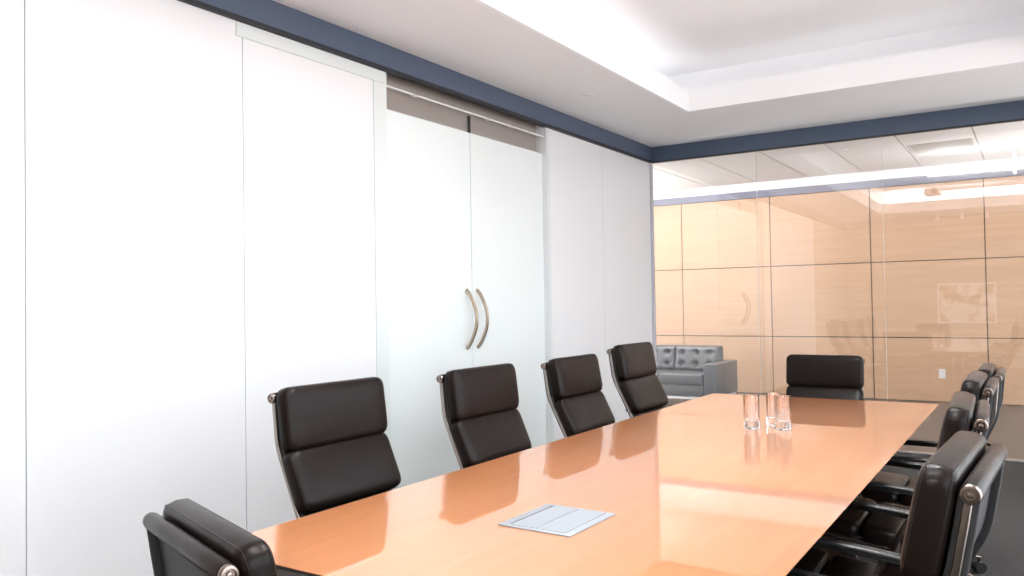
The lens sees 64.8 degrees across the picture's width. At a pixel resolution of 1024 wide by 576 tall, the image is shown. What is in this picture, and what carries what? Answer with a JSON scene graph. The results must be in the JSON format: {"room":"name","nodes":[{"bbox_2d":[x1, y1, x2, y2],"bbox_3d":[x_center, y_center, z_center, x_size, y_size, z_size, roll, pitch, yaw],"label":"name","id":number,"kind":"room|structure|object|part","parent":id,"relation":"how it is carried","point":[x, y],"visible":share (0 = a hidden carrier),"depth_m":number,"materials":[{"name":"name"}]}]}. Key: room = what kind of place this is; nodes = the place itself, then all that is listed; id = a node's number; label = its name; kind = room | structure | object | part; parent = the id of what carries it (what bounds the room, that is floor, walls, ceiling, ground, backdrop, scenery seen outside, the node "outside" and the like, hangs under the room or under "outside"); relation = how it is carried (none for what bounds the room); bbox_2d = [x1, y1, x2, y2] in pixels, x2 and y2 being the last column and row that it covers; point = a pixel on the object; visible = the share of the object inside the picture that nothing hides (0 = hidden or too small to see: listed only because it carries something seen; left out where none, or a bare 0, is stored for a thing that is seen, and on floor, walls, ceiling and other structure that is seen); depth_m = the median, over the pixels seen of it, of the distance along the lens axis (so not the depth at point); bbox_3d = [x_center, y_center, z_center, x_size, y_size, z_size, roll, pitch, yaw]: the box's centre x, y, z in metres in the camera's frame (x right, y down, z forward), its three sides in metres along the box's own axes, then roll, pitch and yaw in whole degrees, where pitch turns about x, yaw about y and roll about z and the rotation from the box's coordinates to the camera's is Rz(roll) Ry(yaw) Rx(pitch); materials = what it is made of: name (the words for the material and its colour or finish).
{"room":"office","nodes":[
{"label":"office","id":0,"kind":"room"},
{"bbox_2d":[0,0,652,575],"bbox_3d":[-0.579,-0.008,5.322,0.120,2.950,7.300,-2,-1,33],"label":"wall","id":1,"kind":"structure","parent":0,"point":[187,205],"depth_m":3.74,"materials":[{"name":"white paint"}]},
{"bbox_2d":[236,21,385,83],"bbox_3d":[-1.076,-1.293,4.496,0.005,0.071,1.110,-2,-1,33],"label":"trim","id":2,"kind":"structure","parent":1,"relation":"attached to","point":[245,31],"depth_m":4.42,"materials":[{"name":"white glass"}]},
{"bbox_2d":[373,80,390,443],"bbox_3d":[-0.784,0.095,4.885,0.004,2.694,0.115,-2,-1,33],"label":"trim","id":3,"kind":"structure","parent":1,"relation":"attached to","point":[379,89],"depth_m":4.89,"materials":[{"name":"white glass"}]},
{"bbox_2d":[177,0,651,162],"bbox_3d":[-1.316,-1.416,4.128,0.050,0.160,10.070,-2,-1,33],"label":"trim","id":4,"kind":"structure","parent":1,"relation":"attached to","point":[271,16],"depth_m":5.06,"materials":[{"name":"blue paint"}]},
{"bbox_2d":[387,109,478,488],"bbox_3d":[-0.515,-0.014,5.303,0.118,2.940,0.991,-2,-1,33],"label":"door","id":5,"kind":"structure","parent":1,"relation":"in","point":[431,300],"depth_m":5.30,"materials":[{"name":"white glass"}]},
{"bbox_3d":[-0.281,0.217,5.645,0.108,0.430,0.016,-2,-1,33],"label":"handle","id":6,"kind":"part","parent":5,"relation":"part of","materials":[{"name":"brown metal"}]},
{"bbox_2d":[386,74,535,151],"bbox_3d":[-0.348,-1.251,5.835,0.050,0.450,2.530,-2,-1,33],"label":"trim","id":7,"kind":"structure","parent":1,"relation":"attached to","point":[397,101],"depth_m":5.70,"materials":[{"name":"beige"}]},
{"bbox_2d":[386,85,543,137],"bbox_3d":[-0.272,-1.240,5.785,0.031,0.020,1.928,-2,-1,33],"label":"sliding rail","id":8,"kind":"object","parent":1,"relation":"attached to","point":[391,87],"visible":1,"depth_m":5.63,"materials":[{"name":"white metal"}]},
{"bbox_2d":[470,133,546,447],"bbox_3d":[0.042,-0.005,6.159,0.114,2.940,1.054,-2,-1,33],"label":"door","id":9,"kind":"structure","parent":1,"relation":"in","point":[507,202],"depth_m":6.18,"materials":[{"name":"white glass"}]},
{"bbox_3d":[-0.210,0.218,5.754,0.108,0.430,0.016,-2,-1,33],"label":"handle","id":10,"kind":"part","parent":9,"relation":"part of","materials":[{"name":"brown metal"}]},
{"bbox_2d":[546,129,553,441],"bbox_3d":[0.311,0.079,6.575,0.004,2.760,0.048,-2,-1,33],"label":"trim","id":11,"kind":"structure","parent":1,"relation":"attached to","point":[547,130],"depth_m":6.58,"materials":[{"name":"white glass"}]},
{"bbox_2d":[649,163,656,374],"bbox_3d":[1.463,0.102,8.337,0.022,2.790,0.042,-2,-1,33],"label":"trim","id":12,"kind":"structure","parent":1,"relation":"attached to","point":[650,164],"depth_m":8.33,"materials":[{"name":"grey"}]},
{"bbox_2d":[756,171,760,377],"bbox_3d":[1.927,0.082,8.047,1.068,2.778,0.012,-2,-1,33],"label":"window","id":13,"kind":"structure","parent":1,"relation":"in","point":[756,171],"depth_m":7.76,"materials":[{"name":"clear glass"}]},
{"bbox_2d":[652,100,1023,163],"bbox_3d":[3.260,-1.425,7.197,4.390,0.160,0.060,-2,-1,33],"label":"trim","id":14,"kind":"structure","parent":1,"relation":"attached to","point":[1013,111],"depth_m":7.30,"materials":[{"name":"blue paint"}]},
{"bbox_2d":[881,148,887,400],"bbox_3d":[2.841,0.056,7.454,1.111,2.778,0.012,-2,-1,33],"label":"window","id":15,"kind":"structure","parent":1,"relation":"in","point":[881,148],"depth_m":7.15,"materials":[{"name":"clear glass"}]},
{"bbox_2d":[881,139,887,385],"bbox_3d":[3.774,0.029,6.849,1.111,2.778,0.012,-2,-1,33],"label":"window","id":16,"kind":"structure","parent":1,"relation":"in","point":[881,139],"depth_m":7.16,"materials":[{"name":"clear glass"}]},
{"bbox_2d":[273,0,1023,146],"bbox_3d":[0.536,-1.783,2.966,4.640,0.471,10.130,-2,-1,33],"label":"ceiling","id":17,"kind":"structure","parent":0,"point":[690,55],"depth_m":5.94,"materials":[{"name":"white paint"}]},
{"bbox_2d":[580,93,593,96],"bbox_3d":[0.578,-1.480,6.202,0.112,0.006,0.112,-2,-1,33],"label":"recessed light","id":18,"kind":"object","parent":17,"relation":"in","point":[584,94],"visible":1,"depth_m":6.20,"materials":[{"name":"white metal"}]},
{"bbox_2d":[277,452,1023,575],"bbox_3d":[0.486,1.450,2.817,4.820,0.100,10.280,-2,-1,33],"label":"floor","id":19,"kind":"structure","parent":0,"point":[1002,552],"depth_m":4.70,"materials":[{"name":"grey carpet"}]},
{"bbox_2d":[142,498,277,575],"bbox_3d":[-0.358,0.926,1.793,0.745,0.931,0.636,0,-1,-39],"label":"office chair","id":20,"kind":"object","parent":19,"relation":"on","point":[189,539],"visible":1,"depth_m":1.55,"materials":[{"name":"black leather"}]},
{"bbox_2d":[267,377,403,518],"bbox_3d":[-0.407,0.873,2.775,0.709,1.078,0.636,-2,-1,33],"label":"office chair","id":21,"kind":"object","parent":19,"relation":"on","point":[333,448],"visible":0.44,"depth_m":2.84,"materials":[{"name":"black leather"}]},
{"bbox_2d":[436,363,531,468],"bbox_3d":[0.107,0.883,3.484,0.709,1.071,0.636,-2,-1,33],"label":"office chair","id":22,"kind":"object","parent":19,"relation":"on","point":[483,423],"visible":0.33,"depth_m":3.54,"materials":[{"name":"black leather"}]},
{"bbox_2d":[541,354,614,437],"bbox_3d":[0.600,0.897,4.285,0.745,1.059,0.636,-2,-1,33],"label":"office chair","id":23,"kind":"object","parent":19,"relation":"on","point":[573,384],"visible":0.31,"depth_m":4.32,"materials":[{"name":"black leather"}]},
{"bbox_2d":[252,393,938,575],"bbox_3d":[0.835,1.035,3.343,1.330,0.739,3.915,-2,-1,33],"label":"conference table","id":24,"kind":"object","parent":19,"relation":"on","point":[691,490],"visible":0.86,"depth_m":2.48,"materials":[{"name":"orange wood"}]},
{"bbox_2d":[498,504,615,536],"bbox_3d":[0.129,0.651,2.276,0.230,0.006,0.264,-2,-1,34],"label":"port","id":25,"kind":"object","parent":24,"relation":"on","point":[559,520],"visible":1,"depth_m":2.25,"materials":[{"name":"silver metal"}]},
{"bbox_2d":[743,394,759,428],"bbox_3d":[1.144,0.590,3.853,0.074,0.159,0.074,-1,-1,21],"label":"drinking glass","id":26,"kind":"object","parent":24,"relation":"on","point":[751,401],"visible":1,"depth_m":3.83,"materials":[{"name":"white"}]},
{"bbox_2d":[766,392,780,426],"bbox_3d":[1.274,0.590,3.924,0.074,0.159,0.074,-1,-1,4],"label":"drinking glass","id":27,"kind":"object","parent":24,"relation":"on","point":[770,405],"visible":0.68,"depth_m":3.90,"materials":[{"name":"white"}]},
{"bbox_2d":[774,395,790,429],"bbox_3d":[1.276,0.587,3.803,0.074,0.159,0.074,-1,-1,-19],"label":"drinking glass","id":28,"kind":"object","parent":24,"relation":"on","point":[782,402],"visible":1,"depth_m":3.78,"materials":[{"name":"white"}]},
{"bbox_2d":[607,342,675,417],"bbox_3d":[1.030,0.888,4.948,0.745,1.091,0.636,-2,-1,33],"label":"office chair","id":29,"kind":"object","parent":19,"relation":"on","point":[633,367],"visible":0.36,"depth_m":4.97,"materials":[{"name":"black leather"}]},
{"bbox_2d":[786,354,864,399],"bbox_3d":[1.957,0.936,5.190,0.636,0.976,0.709,-2,-1,33],"label":"office chair","id":30,"kind":"object","parent":19,"relation":"on","point":[807,376],"visible":0.26,"depth_m":5.38,"materials":[{"name":"black leather"}]},
{"bbox_2d":[794,391,989,575],"bbox_3d":[1.054,0.857,2.505,0.762,1.054,0.636,-2,-1,31],"label":"office chair","id":31,"kind":"object","parent":19,"relation":"on","point":[959,414],"visible":0.27,"depth_m":2.30,"materials":[{"name":"black leather"}]},
{"bbox_3d":[0.892,0.844,2.317,0.506,0.225,0.040,4,1,31],"label":"arm","id":32,"kind":"part","parent":31,"relation":"part of","materials":[{"name":"black plastic"}]},
{"bbox_3d":[1.143,0.849,2.736,0.506,0.225,0.040,4,1,31],"label":"arm","id":33,"kind":"part","parent":31,"relation":"part of","materials":[{"name":"black plastic"}]},
{"bbox_2d":[786,430,1007,575],"bbox_3d":[0.636,0.847,1.770,0.762,1.056,0.636,-2,-1,36],"label":"office chair","id":34,"kind":"object","parent":19,"relation":"on","point":[952,512],"visible":0.8,"depth_m":1.41,"materials":[{"name":"black leather"}]},
{"bbox_2d":[823,371,998,566],"bbox_3d":[1.540,0.867,3.261,0.745,1.049,0.636,-2,-1,33],"label":"office chair","id":35,"kind":"object","parent":19,"relation":"on","point":[870,529],"visible":0.23,"depth_m":3.12,"materials":[{"name":"black leather"}]},
{"bbox_3d":[1.374,0.866,3.076,0.506,0.225,0.040,2,1,33],"label":"arm","id":36,"kind":"part","parent":35,"relation":"part of","materials":[{"name":"black plastic"}]},
{"bbox_3d":[1.640,0.870,3.486,0.506,0.225,0.040,2,1,33],"label":"arm","id":37,"kind":"part","parent":35,"relation":"part of","materials":[{"name":"black leather"}]},
{"bbox_2d":[848,363,1005,575],"bbox_3d":[2.003,0.885,3.938,0.709,1.026,0.636,-2,-1,33],"label":"office chair","id":38,"kind":"object","parent":19,"relation":"on","point":[989,369],"visible":0.26,"depth_m":3.84,"materials":[{"name":"black leather"}]},
{"bbox_3d":[2.110,0.916,4.158,0.506,0.225,0.040,-2,-1,33],"label":"arm","id":39,"kind":"part","parent":38,"relation":"part of","materials":[{"name":"black leather"}]},
{"bbox_2d":[897,450,1023,461],"bbox_3d":[3.317,1.487,7.137,4.370,0.112,0.050,-2,-1,33],"label":"trim","id":40,"kind":"structure","parent":19,"relation":"on","point":[898,451],"depth_m":6.96,"materials":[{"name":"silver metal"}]},
{"bbox_2d":[653,157,1023,405],"bbox_3d":[4.768,-0.276,11.043,11.000,3.550,0.128,-2,-1,33],"label":"wall","id":41,"kind":"structure","parent":0,"point":[952,252],"depth_m":10.98,"materials":[{"name":"brown wood"}]},
{"bbox_2d":[654,167,1023,205],"bbox_3d":[4.721,-1.402,11.022,11.000,0.098,0.032,-2,-1,33],"label":"trim","id":42,"kind":"structure","parent":41,"relation":"attached to","point":[1004,172],"depth_m":11.07,"materials":[{"name":"grey metal"}]},
{"bbox_2d":[939,369,945,378],"bbox_3d":[5.566,1.110,10.438,0.076,0.120,0.010,-2,-1,33],"label":"wall outlet","id":43,"kind":"object","parent":41,"relation":"attached to","point":[942,372],"visible":1,"depth_m":10.43,"materials":[{"name":"white plastic"}]},
{"bbox_2d":[653,121,1023,190],"bbox_3d":[3.110,-1.354,8.534,11.000,0.063,2.020,-2,-1,33],"label":"ceiling","id":44,"kind":"structure","parent":0,"point":[992,141],"depth_m":8.33,"materials":[{"name":"tile"}]},
{"bbox_2d":[906,138,975,154],"bbox_3d":[4.119,-1.352,7.736,0.540,0.006,0.580,-2,-1,33],"label":"ceiling light","id":45,"kind":"object","parent":44,"relation":"in","point":[962,144],"visible":1,"depth_m":7.72,"materials":[{"name":"beige plastic"}]},
{"bbox_2d":[1008,143,1019,173],"bbox_3d":[4.764,-1.224,7.650,0.100,0.285,0.100,-2,-1,33],"label":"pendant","id":46,"kind":"object","parent":44,"relation":"hanging from","point":[1014,145],"visible":1,"depth_m":7.64,"materials":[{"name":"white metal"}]},
{"bbox_2d":[653,156,1023,191],"bbox_3d":[3.671,-1.665,9.413,11.000,0.703,0.060,-2,-1,33],"label":"trim","id":47,"kind":"structure","parent":0,"point":[1020,156],"depth_m":9.29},
{"bbox_2d":[665,392,1023,459],"bbox_3d":[3.713,1.532,9.335,11.000,0.100,4.070,-2,-1,33],"label":"floor","id":48,"kind":"structure","parent":0,"point":[1008,430],"depth_m":8.31,"materials":[{"name":"carpet"}]},
{"bbox_2d":[656,345,737,398],"bbox_3d":[1.895,1.174,11.108,2.180,0.745,0.860,-2,-1,33],"label":"sofa","id":49,"kind":"object","parent":48,"relation":"on","point":[683,371],"visible":0.59,"depth_m":10.59,"materials":[{"name":"grey leather"}]},
{"bbox_2d":[657,369,671,378],"bbox_3d":[1.814,1.199,10.982,0.600,0.147,0.560,-2,-1,33],"label":"seat cushion","id":50,"kind":"object","parent":49,"relation":"on","point":[659,371],"depth_m":10.79,"materials":[{"name":"grey leather"}]},
{"bbox_2d":[656,346,675,368],"bbox_3d":[2.003,0.968,11.283,0.592,0.315,0.169,-2,-1,33],"label":"cushion","id":51,"kind":"object","parent":49,"relation":"on","point":[666,355],"depth_m":11.15,"materials":[{"name":"grey leather"}]},
{"bbox_2d":[659,370,703,385],"bbox_3d":[2.321,1.184,10.652,0.600,0.147,0.560,-2,-1,33],"label":"seat cushion","id":52,"kind":"object","parent":49,"relation":"on","point":[669,377],"depth_m":10.44,"materials":[{"name":"grey leather"}]},
{"bbox_2d":[675,346,719,369],"bbox_3d":[2.510,0.953,10.954,0.592,0.315,0.169,-2,-1,33],"label":"cushion","id":53,"kind":"object","parent":49,"relation":"on","point":[686,357],"depth_m":10.93,"materials":[{"name":"grey leather"}]},
{"bbox_3d":[1.898,1.433,11.101,2.140,0.030,0.815,-2,-1,33],"label":"chrome rail","id":54,"kind":"part","parent":49,"relation":"part of","materials":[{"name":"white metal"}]},
{"bbox_3d":[2.737,1.180,10.568,0.180,0.425,0.850,-2,-1,33],"label":"arm","id":55,"kind":"part","parent":49,"relation":"part of","materials":[{"name":"grey leather"}]}
]}

